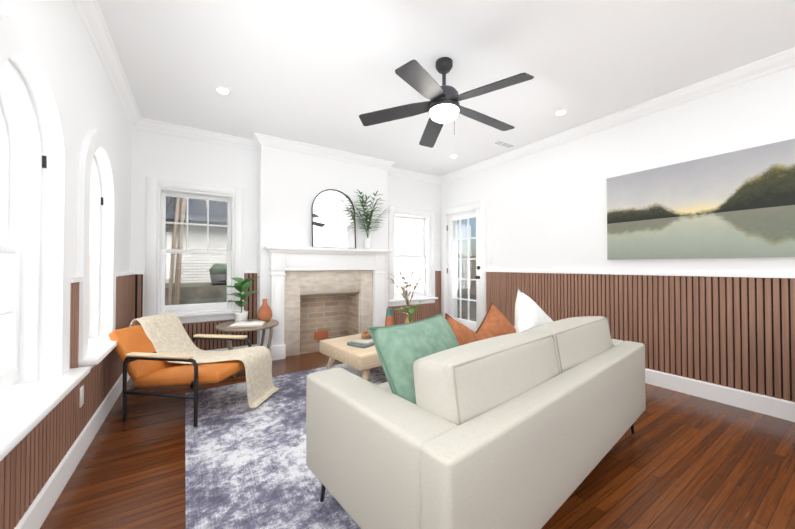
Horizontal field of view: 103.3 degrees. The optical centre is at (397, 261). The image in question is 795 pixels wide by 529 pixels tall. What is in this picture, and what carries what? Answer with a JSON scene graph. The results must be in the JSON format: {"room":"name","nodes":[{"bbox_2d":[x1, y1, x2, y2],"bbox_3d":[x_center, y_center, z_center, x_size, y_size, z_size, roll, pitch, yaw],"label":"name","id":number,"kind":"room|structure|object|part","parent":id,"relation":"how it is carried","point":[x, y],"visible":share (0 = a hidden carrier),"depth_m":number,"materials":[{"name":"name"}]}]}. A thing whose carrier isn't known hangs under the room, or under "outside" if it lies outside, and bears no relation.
{"room":"living room","nodes":[
{"label":"living room","id":0,"kind":"room"},
{"bbox_2d":[0,0,131,419],"bbox_3d":[-1.169,-0.211,0.548,0.257,2.700,7.390,1,-1,-33],"label":"wall","id":1,"kind":"structure","parent":0,"point":[47,50],"depth_m":1.65,"materials":[{"name":"white paint"}]},
{"bbox_2d":[0,59,89,460],"bbox_3d":[-1.554,-0.069,1.257,0.292,1.485,0.960,1,-1,-33],"label":"window","id":2,"kind":"structure","parent":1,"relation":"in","point":[23,161],"depth_m":1.45,"materials":[{"name":"white paint"}]},
{"bbox_3d":[-1.618,-0.122,1.217,0.140,1.380,0.660,1,-1,-33],"label":"frame","id":3,"kind":"part","parent":2,"relation":"part of","materials":[{"name":"white paint"}]},
{"bbox_3d":[-1.529,0.622,1.264,0.232,0.105,0.960,1,-1,-33],"label":"sill","id":4,"kind":"part","parent":2,"relation":"part of","materials":[{"name":"white paint"}]},
{"bbox_2d":[14,372,129,528],"bbox_3d":[-1.032,1.069,0.529,0.032,0.140,6.640,1,-1,-33],"label":"baseboard","id":5,"kind":"structure","parent":1,"relation":"attached to","point":[39,509],"depth_m":1.63,"materials":[{"name":"white paint"}]},
{"bbox_2d":[71,277,82,282],"bbox_3d":[-1.806,0.102,1.756,0.033,0.028,0.165,1,-1,-33],"label":"wall cap","id":6,"kind":"object","parent":1,"relation":"attached to","point":[76,279],"visible":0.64,"depth_m":1.74,"materials":[{"name":"white paint"}]},
{"bbox_2d":[78,157,116,369],"bbox_3d":[-2.154,-0.056,2.197,0.292,1.485,0.960,1,-1,-33],"label":"arch","id":7,"kind":"object","parent":1,"relation":"in","point":[100,351],"visible":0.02,"depth_m":2.42,"materials":[{"name":"white paint"}]},
{"bbox_3d":[-2.218,-0.109,2.157,0.140,1.380,0.660,1,-1,-33],"label":"frame","id":8,"kind":"part","parent":7,"relation":"part of","materials":[{"name":"white paint"}]},
{"bbox_3d":[-2.129,0.634,2.204,0.232,0.105,0.960,1,-1,-33],"label":"sill","id":9,"kind":"part","parent":7,"relation":"part of","materials":[{"name":"white paint"}]},
{"bbox_2d":[72,0,143,129],"bbox_3d":[-1.009,-1.508,0.579,0.085,0.105,6.640,1,-1,-33],"label":"crown molding","id":10,"kind":"structure","parent":1,"relation":"attached to","point":[89,12],"depth_m":2.25,"materials":[{"name":"white paint"}]},
{"bbox_2d":[116,272,133,276],"bbox_3d":[-2.590,0.119,2.983,0.033,0.028,0.848,1,-1,-33],"label":"wall cap","id":11,"kind":"object","parent":1,"relation":"attached to","point":[124,274],"visible":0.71,"depth_m":2.92,"materials":[{"name":"white paint"}]},
{"bbox_2d":[130,129,456,346],"bbox_3d":[-1.085,-0.155,4.576,5.080,2.700,0.690,1,-1,-33],"label":"wall","id":12,"kind":"structure","parent":0,"point":[282,189],"depth_m":3.95,"materials":[{"name":"white paint"}]},
{"bbox_2d":[135,274,142,318],"bbox_3d":[-2.786,0.588,3.351,0.105,0.900,0.008,1,-1,-33],"label":"backing","id":13,"kind":"object","parent":12,"relation":"attached to","point":[136,281],"visible":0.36,"depth_m":3.36,"materials":[{"name":"black"}]},
{"bbox_2d":[132,274,141,319],"bbox_3d":[-2.780,0.588,3.342,0.083,0.900,0.013,1,-1,-33],"label":"wainscot wall slats","id":14,"kind":"structure","parent":13,"relation":"attached to","point":[138,297],"depth_m":3.35,"materials":[{"name":"brown wood"}]},
{"bbox_2d":[141,177,244,323],"bbox_3d":[-2.362,-0.101,3.715,1.010,1.622,0.265,1,-1,-33],"label":"window","id":15,"kind":"structure","parent":12,"relation":"in","point":[157,194],"depth_m":3.69,"materials":[{"name":"white paint"}]},
{"bbox_3d":[-2.394,-0.106,3.765,0.700,1.360,0.044,1,-1,-33],"label":"glass","id":16,"kind":"part","parent":15,"relation":"part of","materials":[{"name":"clear glass"}]},
{"bbox_2d":[140,118,258,150],"bbox_3d":[-2.245,-1.465,3.670,1.150,0.105,0.100,1,-1,-33],"label":"crown molding","id":17,"kind":"structure","parent":12,"relation":"attached to","point":[150,125],"depth_m":3.63,"materials":[{"name":"white paint"}]},
{"bbox_2d":[183,320,240,349],"bbox_3d":[-2.324,0.872,3.641,0.990,0.340,0.008,1,-1,-33],"label":"backing","id":18,"kind":"object","parent":12,"relation":"attached to","point":[209,333],"visible":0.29,"depth_m":3.70,"materials":[{"name":"black"}]},
{"bbox_2d":[182,319,243,350],"bbox_3d":[-2.318,0.872,3.633,0.979,0.340,0.013,1,-1,-33],"label":"wainscot wall slats","id":19,"kind":"structure","parent":18,"relation":"attached to","point":[207,332],"depth_m":3.69,"materials":[{"name":"brown wood"}]},
{"bbox_2d":[207,344,257,350],"bbox_3d":[-2.275,1.112,3.655,1.180,0.140,0.032,1,-1,-33],"label":"baseboard","id":20,"kind":"structure","parent":12,"relation":"attached to","point":[221,349],"depth_m":3.82,"materials":[{"name":"white paint"}]},
{"bbox_2d":[244,273,256,345],"bbox_3d":[-1.846,0.596,3.951,0.145,0.900,0.008,1,-1,-33],"label":"backing","id":21,"kind":"object","parent":12,"relation":"attached to","point":[252,304],"visible":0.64,"depth_m":3.96,"materials":[{"name":"black"}]},
{"bbox_2d":[245,273,256,345],"bbox_3d":[-1.840,0.596,3.942,0.127,0.900,0.013,1,-1,-33],"label":"wainscot wall slats","id":22,"kind":"structure","parent":21,"relation":"attached to","point":[250,314],"depth_m":3.94,"materials":[{"name":"brown wood"}]},
{"bbox_2d":[252,133,395,171],"bbox_3d":[-0.885,-1.457,4.273,1.960,0.105,0.105,1,-1,-33],"label":"crown molding","id":23,"kind":"structure","parent":12,"relation":"attached to","point":[258,139],"depth_m":4.15,"materials":[{"name":"white paint"}]},
{"bbox_2d":[264,246,391,360],"bbox_3d":[-0.853,0.507,4.185,1.710,1.365,0.206,1,-1,-33],"label":"fireplace mantel","id":24,"kind":"structure","parent":12,"relation":"attached to","point":[282,259],"depth_m":4.02,"materials":[{"name":"white paint"}]},
{"bbox_2d":[311,189,355,247],"bbox_3d":[-0.859,-0.580,4.275,0.620,0.810,0.018,1,-5,-33],"label":"mirror","id":25,"kind":"object","parent":24,"relation":"on","point":[333,223],"visible":0.92,"depth_m":4.27,"materials":[{"name":"black metal"}]},
{"bbox_2d":[345,189,389,248],"bbox_3d":[-0.359,-0.581,4.356,0.784,0.812,0.378,1,-1,-33],"label":"vase","id":26,"kind":"object","parent":24,"relation":"on","point":[367,243],"visible":0.96,"depth_m":4.39,"materials":[{"name":"white ceramic"}]},
{"bbox_3d":[-0.380,-0.595,4.394,0.546,0.644,0.230,1,-1,-33],"label":"stem","id":27,"kind":"part","parent":26,"relation":"part of","materials":[{"name":"green plant"}]},
{"bbox_2d":[284,270,372,356],"bbox_3d":[-0.898,0.655,4.254,1.260,1.070,0.036,1,-1,-33],"label":"fireplace surround","id":28,"kind":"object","parent":12,"relation":"attached to","point":[298,284],"depth_m":4.15,"materials":[{"name":"stone"}]},
{"bbox_2d":[300,292,358,353],"bbox_3d":[-1.016,0.823,4.446,0.852,0.781,0.480,1,-1,-33],"label":"lining","id":29,"kind":"object","parent":12,"relation":"in","point":[335,315],"visible":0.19,"depth_m":4.59,"materials":[{"name":"beige brick"}]},
{"bbox_2d":[314,331,327,339],"bbox_3d":[-1.115,1.080,4.598,0.210,0.110,0.013,1,-1,-33],"label":"plate","id":30,"kind":"object","parent":29,"relation":"attached to","point":[321,335],"visible":1,"depth_m":4.59,"materials":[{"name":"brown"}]},
{"bbox_2d":[388,206,437,305],"bbox_3d":[0.217,-0.078,5.362,1.010,1.622,0.265,1,-1,-33],"label":"window","id":31,"kind":"structure","parent":12,"relation":"in","point":[426,294],"depth_m":5.43,"materials":[{"name":"white paint"}]},
{"bbox_3d":[0.185,-0.084,5.412,0.700,1.360,0.044,1,-1,-33],"label":"glass","id":32,"kind":"part","parent":31,"relation":"part of","materials":[{"name":"clear glass"}]},
{"bbox_2d":[388,168,439,183],"bbox_3d":[0.229,-1.444,5.249,1.140,0.105,0.100,1,-1,-33],"label":"crown molding","id":33,"kind":"structure","parent":12,"relation":"attached to","point":[403,173],"depth_m":5.30,"materials":[{"name":"white paint"}]},
{"bbox_2d":[435,271,435,302],"bbox_3d":[0.725,0.619,5.592,0.125,0.900,0.008,1,-1,-33],"label":"backing","id":34,"kind":"object","parent":12,"relation":"attached to","point":[435,286],"visible":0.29,"depth_m":5.56,"materials":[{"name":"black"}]},
{"bbox_2d":[436,271,440,314],"bbox_3d":[0.731,0.619,5.583,0.114,0.900,0.013,1,-1,-33],"label":"wainscot wall slats","id":35,"kind":"structure","parent":34,"relation":"attached to","point":[438,291],"depth_m":5.57,"materials":[{"name":"brown wood"}]},
{"bbox_2d":[40,352,794,528],"bbox_3d":[0.718,1.216,1.733,5.080,0.120,7.390,1,-1,-33],"label":"floor","id":36,"kind":"structure","parent":0,"point":[678,460],"depth_m":1.72,"materials":[{"name":"brown wood"}]},
{"bbox_2d":[215,319,278,377],"bbox_3d":[-1.618,0.927,3.408,0.620,0.506,0.620,1,-1,-33],"label":"side table","id":37,"kind":"object","parent":36,"relation":"on","point":[270,324],"visible":0.4,"depth_m":3.30,"materials":[{"name":"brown wood"}]},
{"bbox_2d":[225,277,257,321],"bbox_3d":[-1.712,0.415,3.492,0.458,0.516,0.475,1,-1,-33],"label":"leaf plant","id":38,"kind":"object","parent":37,"relation":"on","point":[242,285],"visible":0.92,"depth_m":3.47,"materials":[{"name":"green plant"}]},
{"bbox_2d":[228,320,265,327],"bbox_3d":[-1.565,0.654,3.291,0.320,0.033,0.220,0,-1,-13],"label":"open book","id":39,"kind":"object","parent":37,"relation":"on","point":[243,324],"visible":1,"depth_m":3.22,"materials":[{"name":"beige paper"}]},
{"bbox_2d":[257,299,272,321],"bbox_3d":[-1.485,0.549,3.522,0.160,0.250,0.160,1,-1,-33],"label":"bottle vase","id":40,"kind":"object","parent":37,"relation":"on","point":[264,313],"visible":0.9,"depth_m":3.47,"materials":[{"name":"ceramic"}]},
{"bbox_2d":[185,363,387,528],"bbox_3d":[-0.225,1.158,2.408,2.320,0.012,2.420,1,-1,-34],"label":"rug","id":41,"kind":"object","parent":36,"relation":"on","point":[246,467],"visible":0.25,"depth_m":1.78,"materials":[{"name":"grey carpet"}]},
{"bbox_2d":[108,313,278,426],"bbox_3d":[-1.639,0.807,2.538,1.123,0.692,0.678,0,-1,8],"label":"armchair","id":42,"kind":"object","parent":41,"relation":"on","point":[158,350],"visible":1,"depth_m":2.44,"materials":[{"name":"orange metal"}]},
{"bbox_3d":[-1.547,0.854,2.525,0.691,0.097,0.592,-6,-2,8],"label":"seat","id":43,"kind":"part","parent":42,"relation":"part of","materials":[{"name":"orange leather"}]},
{"bbox_2d":[320,333,381,380],"bbox_3d":[-0.023,0.986,3.381,1.400,0.353,0.760,1,-1,-41],"label":"coffee table","id":44,"kind":"object","parent":41,"relation":"on","point":[364,360],"visible":0.33,"depth_m":2.86,"materials":[{"name":"brown wood"}]},
{"bbox_3d":[-0.672,1.035,3.218,0.126,0.250,0.107,1,-1,-41],"label":"leg","id":45,"kind":"part","parent":44,"relation":"part of","materials":[{"name":"brown wood"}]},
{"bbox_2d":[347,330,374,347],"bbox_3d":[-0.308,0.739,3.073,0.224,0.129,0.302,-1,-1,35],"label":"books","id":46,"kind":"object","parent":44,"relation":"on","point":[364,340],"visible":0.69,"depth_m":2.99,"materials":[{"name":"teal paper"}]},
{"bbox_3d":[-0.284,1.028,2.765,0.126,0.250,0.107,1,-1,-41],"label":"leg","id":47,"kind":"part","parent":44,"relation":"part of","materials":[{"name":"brown wood"}]},
{"bbox_2d":[385,308,393,325],"bbox_3d":[-0.093,0.676,3.589,0.112,0.270,0.112,1,-1,-41],"label":"vase","id":48,"kind":"object","parent":44,"relation":"on","point":[389,320],"visible":0.77,"depth_m":3.56,"materials":[{"name":"ceramic"}]},
{"bbox_2d":[390,271,423,323],"bbox_3d":[0.122,0.464,3.918,0.456,0.702,0.524,1,-1,-41],"label":"branches","id":49,"kind":"object","parent":44,"relation":"on","point":[406,294],"visible":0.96,"depth_m":3.89,"materials":[{"name":"plant"}]},
{"bbox_3d":[0.102,0.421,3.902,0.305,0.489,0.396,1,-1,-41],"label":"stem","id":50,"kind":"part","parent":49,"relation":"part of","materials":[{"name":"brown plant"}]},
{"bbox_2d":[392,301,421,322],"bbox_3d":[0.139,0.642,3.618,0.461,0.339,0.311,1,-1,-41],"label":"plant","id":51,"kind":"object","parent":44,"relation":"on","point":[411,311],"visible":0.67,"depth_m":3.59,"materials":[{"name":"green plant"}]},
{"bbox_3d":[0.148,0.606,3.609,0.245,0.232,0.120,1,-1,-41],"label":"stem","id":52,"kind":"part","parent":51,"relation":"part of","materials":[{"name":"green plant"}]},
{"bbox_2d":[306,289,645,528],"bbox_3d":[0.598,0.663,1.806,1.980,0.958,0.920,1,-1,-40],"label":"sofa","id":53,"kind":"object","parent":41,"relation":"on","point":[496,420],"visible":1,"depth_m":1.20,"materials":[{"name":"beige fabric"}]},
{"bbox_3d":[-0.345,1.054,1.492,0.037,0.168,0.037,1,-1,-40],"label":"leg","id":54,"kind":"part","parent":53,"relation":"part of","materials":[{"name":"black metal"}]},
{"bbox_3d":[-0.116,0.755,1.263,0.190,0.445,0.792,1,-1,-40],"label":"arm","id":55,"kind":"part","parent":53,"relation":"part of"},
{"bbox_3d":[0.250,0.763,1.597,0.824,0.169,0.789,1,-1,-40],"label":"seat","id":56,"kind":"part","parent":53,"relation":"part of","materials":[{"name":"fabric"}]},
{"bbox_2d":[370,314,459,404],"bbox_3d":[0.161,0.526,1.480,0.560,0.540,0.170,1,-31,-48],"label":"pillow","id":57,"kind":"object","parent":53,"relation":"on","point":[397,347],"depth_m":1.36,"materials":[{"name":"green fabric"}]},
{"bbox_2d":[514,289,552,332],"bbox_3d":[0.961,0.535,2.153,0.520,0.520,0.150,40,-42,-25],"label":"pillow","id":58,"kind":"object","parent":53,"relation":"on","point":[528,315],"depth_m":2.10,"materials":[{"name":"white fabric"}]},
{"bbox_3d":[1.254,0.771,2.414,0.190,0.445,0.792,1,-1,-40],"label":"arm","id":59,"kind":"part","parent":53,"relation":"part of"},
{"bbox_2d":[97,0,794,176],"bbox_3d":[0.718,-1.604,1.772,5.080,0.120,7.390,1,-1,-33],"label":"ceiling","id":60,"kind":"structure","parent":0,"point":[321,73],"depth_m":2.38,"materials":[{"name":"white paint"}]},
{"bbox_2d":[215,87,230,94],"bbox_3d":[-1.561,-1.526,2.814,0.120,0.008,0.120,1,-1,-33],"label":"recessed light","id":61,"kind":"object","parent":60,"relation":"in","point":[222,91],"depth_m":2.80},
{"bbox_3d":[-1.561,-1.527,2.814,0.120,0.006,0.120,1,-1,-33],"label":"recessed ceiling light","id":62,"kind":"part","parent":61,"relation":"part of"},
{"bbox_2d":[359,57,533,147],"bbox_3d":[0.393,-1.250,2.422,1.281,0.570,1.291,1,-1,-33],"label":"ceiling fan","id":63,"kind":"object","parent":60,"relation":"hanging from","point":[442,106],"visible":1,"depth_m":2.37,"materials":[{"name":"black metal"}]},
{"bbox_2d":[492,140,516,148],"bbox_3d":[1.382,-1.508,4.058,0.340,0.010,0.130,1,-1,-33],"label":"ceiling vent","id":64,"kind":"object","parent":60,"relation":"in","point":[504,144],"visible":0.98,"depth_m":4.05,"materials":[{"name":"white metal"}]},
{"bbox_2d":[556,111,565,114],"bbox_3d":[1.670,-1.517,3.216,0.090,0.002,0.090,1,-1,-33],"label":"recessed light","id":65,"kind":"object","parent":60,"relation":"attached to","point":[560,112],"visible":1,"depth_m":3.21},
{"bbox_2d":[441,66,794,273],"bbox_3d":[2.598,-0.178,2.953,0.180,2.700,7.390,1,-1,-33],"label":"wall","id":66,"kind":"structure","parent":0,"point":[546,209],"depth_m":3.41,"materials":[{"name":"white paint"}]},
{"bbox_2d":[441,199,485,323],"bbox_3d":[1.125,0.134,5.218,0.180,2.140,1.020,1,-1,-33],"label":"door frame","id":67,"kind":"structure","parent":66,"relation":"attached to","point":[470,206],"depth_m":5.14,"materials":[{"name":"white paint"}]},
{"bbox_2d":[448,209,479,331],"bbox_3d":[1.108,0.186,5.206,0.040,2.011,0.786,1,-1,-33],"label":"door","id":68,"kind":"structure","parent":66,"relation":"in","point":[468,323],"depth_m":5.21,"materials":[{"name":"white paint"}]},
{"bbox_2d":[440,47,794,183],"bbox_3d":[2.526,-1.477,2.836,0.085,0.105,6.640,1,-1,-33],"label":"crown molding","id":69,"kind":"structure","parent":66,"relation":"attached to","point":[783,60],"depth_m":2.98,"materials":[{"name":"white paint"}]},
{"bbox_2d":[485,270,794,277],"bbox_3d":[2.834,0.110,2.380,0.033,0.028,5.578,1,-1,-33],"label":"cap","id":70,"kind":"object","parent":66,"relation":"attached to","point":[696,274],"visible":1,"depth_m":2.91,"materials":[{"name":"white paint"}]},
{"bbox_2d":[511,272,791,400],"bbox_3d":[2.844,0.574,2.381,0.008,0.900,5.578,1,-1,-33],"label":"backing","id":71,"kind":"object","parent":66,"relation":"attached to","point":[712,326],"visible":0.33,"depth_m":2.62,"materials":[{"name":"black"}]},
{"bbox_2d":[486,272,794,401],"bbox_3d":[2.836,0.574,2.375,0.013,0.900,5.567,1,-1,-33],"label":"right wall wainscot slats","id":72,"kind":"structure","parent":71,"relation":"attached to","point":[538,289],"depth_m":2.80,"materials":[{"name":"brown wood"}]},
{"bbox_2d":[607,139,794,259],"bbox_3d":[2.864,-0.461,2.338,0.036,0.860,2.360,1,-1,-33],"label":"painting","id":73,"kind":"object","parent":66,"relation":"attached to","point":[738,204],"visible":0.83,"depth_m":2.66,"materials":[{"name":"multicoloured fabric"}]},
{"bbox_2d":[645,368,794,421],"bbox_3d":[2.833,1.094,2.370,0.032,0.140,5.585,1,-1,-33],"label":"baseboard","id":74,"kind":"structure","parent":66,"relation":"attached to","point":[771,406],"depth_m":2.57,"materials":[{"name":"white paint"}]},
{"label":"outside","id":75,"kind":"structure","parent":0,"visible":0},
{"bbox_2d":[457,284,475,321],"bbox_3d":[-2.487,1.596,6.451,32.000,0.150,30.000,1,-1,-33],"label":"ground","id":76,"kind":"structure","parent":75,"point":[465,313],"depth_m":11.32,"materials":[{"name":"grey"}]},
{"bbox_2d":[167,198,186,304],"bbox_3d":[-3.334,-0.951,4.964,0.512,4.905,0.187,1,-1,-33],"label":"trunk","id":77,"kind":"object","parent":76,"relation":"on","point":[179,258],"depth_m":4.81,"materials":[{"name":"brown wood"}]},
{"bbox_2d":[166,197,215,213],"bbox_3d":[-3.156,-1.923,5.186,1.077,2.359,1.284,1,-1,-33],"label":"branches","id":78,"kind":"object","parent":77,"relation":"attached to","point":[174,205],"depth_m":4.99,"materials":[{"name":"plant"}]},
{"bbox_2d":[165,282,211,286],"bbox_3d":[-4.845,1.011,6.437,12.000,1.020,2.500,1,-1,-33],"label":"terrace","id":79,"kind":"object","parent":76,"relation":"on","point":[187,283],"depth_m":6.90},
{"bbox_2d":[210,274,226,285],"bbox_3d":[-3.518,0.377,6.225,0.340,0.240,0.340,1,-1,-33],"label":"pot","id":80,"kind":"object","parent":79,"relation":"on","point":[217,276],"depth_m":6.10,"materials":[{"name":"grey"}]},
{"bbox_2d":[209,263,226,274],"bbox_3d":[-3.507,0.168,6.234,0.401,0.256,0.356,1,-1,-33],"label":"bush","id":81,"kind":"object","parent":80,"relation":"in","point":[217,268],"depth_m":6.12,"materials":[{"name":"green plant"}]},
{"bbox_2d":[165,221,226,282],"bbox_3d":[-7.756,0.311,9.334,10.200,2.500,5.500,1,-1,-33],"label":"house","id":82,"kind":"structure","parent":76,"relation":"on","point":[206,261],"depth_m":7.84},
{"bbox_2d":[166,197,226,224],"bbox_3d":[-7.729,-2.640,9.332,11.000,3.400,6.400,1,-1,-33],"label":"roof","id":83,"kind":"structure","parent":82,"relation":"on","point":[203,217],"depth_m":7.68,"materials":[{"name":"grey"}]},
{"bbox_2d":[165,285,226,304],"bbox_3d":[-4.135,0.975,5.324,12.000,1.060,0.140,1,-1,-33],"label":"wall","id":84,"kind":"structure","parent":76,"relation":"on","point":[200,293],"depth_m":5.63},
{"bbox_2d":[465,256,475,294],"bbox_3d":[7.582,0.619,9.927,0.100,1.900,15.000,1,-1,-33],"label":"fence","id":85,"kind":"object","parent":76,"relation":"on","point":[472,263],"depth_m":15.87,"materials":[{"name":"beige"}]},
{"label":"backing","id":86,"kind":"object","parent":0,"visible":0},
{"bbox_2d":[388,303,435,324],"bbox_3d":[0.261,0.895,5.279,0.979,0.340,0.013,1,-1,-33],"label":"wainscot wall slats","id":87,"kind":"structure","parent":86,"relation":"attached to","point":[425,311],"depth_m":5.31,"materials":[{"name":"brown wood"}]},
{"label":"backing","id":88,"kind":"object","parent":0,"visible":0},
{"bbox_2d":[0,395,67,528],"bbox_3d":[-1.508,0.834,1.275,0.013,0.350,0.939,1,-1,-33],"label":"wainscot wall slats","id":89,"kind":"structure","parent":88,"relation":"attached to","point":[31,460],"depth_m":1.30,"materials":[{"name":"brown wood"}]},
{"label":"backing","id":90,"kind":"object","parent":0,"visible":0},
{"bbox_2d":[67,282,79,450],"bbox_3d":[-1.808,0.566,1.748,0.013,0.900,0.154,1,-1,-33],"label":"left wainscot wall slats","id":91,"kind":"structure","parent":90,"relation":"attached to","point":[73,363],"depth_m":1.75,"materials":[{"name":"brown wood"}]},
{"label":"backing","id":92,"kind":"object","parent":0,"visible":0},
{"bbox_2d":[77,349,113,436],"bbox_3d":[-2.108,0.847,2.214,0.013,0.350,0.939,1,-1,-33],"label":"wainscot wall slats","id":93,"kind":"structure","parent":92,"relation":"attached to","point":[97,381],"depth_m":2.13,"materials":[{"name":"brown wood"}]},
{"bbox_2d":[79,385,83,407],"bbox_3d":[-1.873,0.800,1.865,0.006,0.115,0.070,1,-1,-33],"label":"electrical outlet plate","id":94,"kind":"object","parent":93,"relation":"attached to","point":[81,396],"visible":0.96,"depth_m":1.85,"materials":[{"name":"white plastic"}]},
{"label":"backing","id":95,"kind":"object","parent":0,"visible":0},
{"bbox_2d":[114,275,131,383],"bbox_3d":[-2.591,0.583,2.976,0.013,0.900,0.838,1,-1,-33],"label":"wainscot wall slats","id":96,"kind":"structure","parent":95,"relation":"attached to","point":[123,301],"depth_m":2.88,"materials":[{"name":"brown wood"}]},
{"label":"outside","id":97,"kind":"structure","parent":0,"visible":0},
{"bbox_2d":[395,218,421,292],"bbox_3d":[-0.231,-0.285,6.066,1.760,3.000,0.001,1,-1,-33],"label":"glow far right","id":98,"kind":"structure","parent":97,"point":[406,251],"depth_m":6.35,"materials":[{"name":"white"}]}
]}

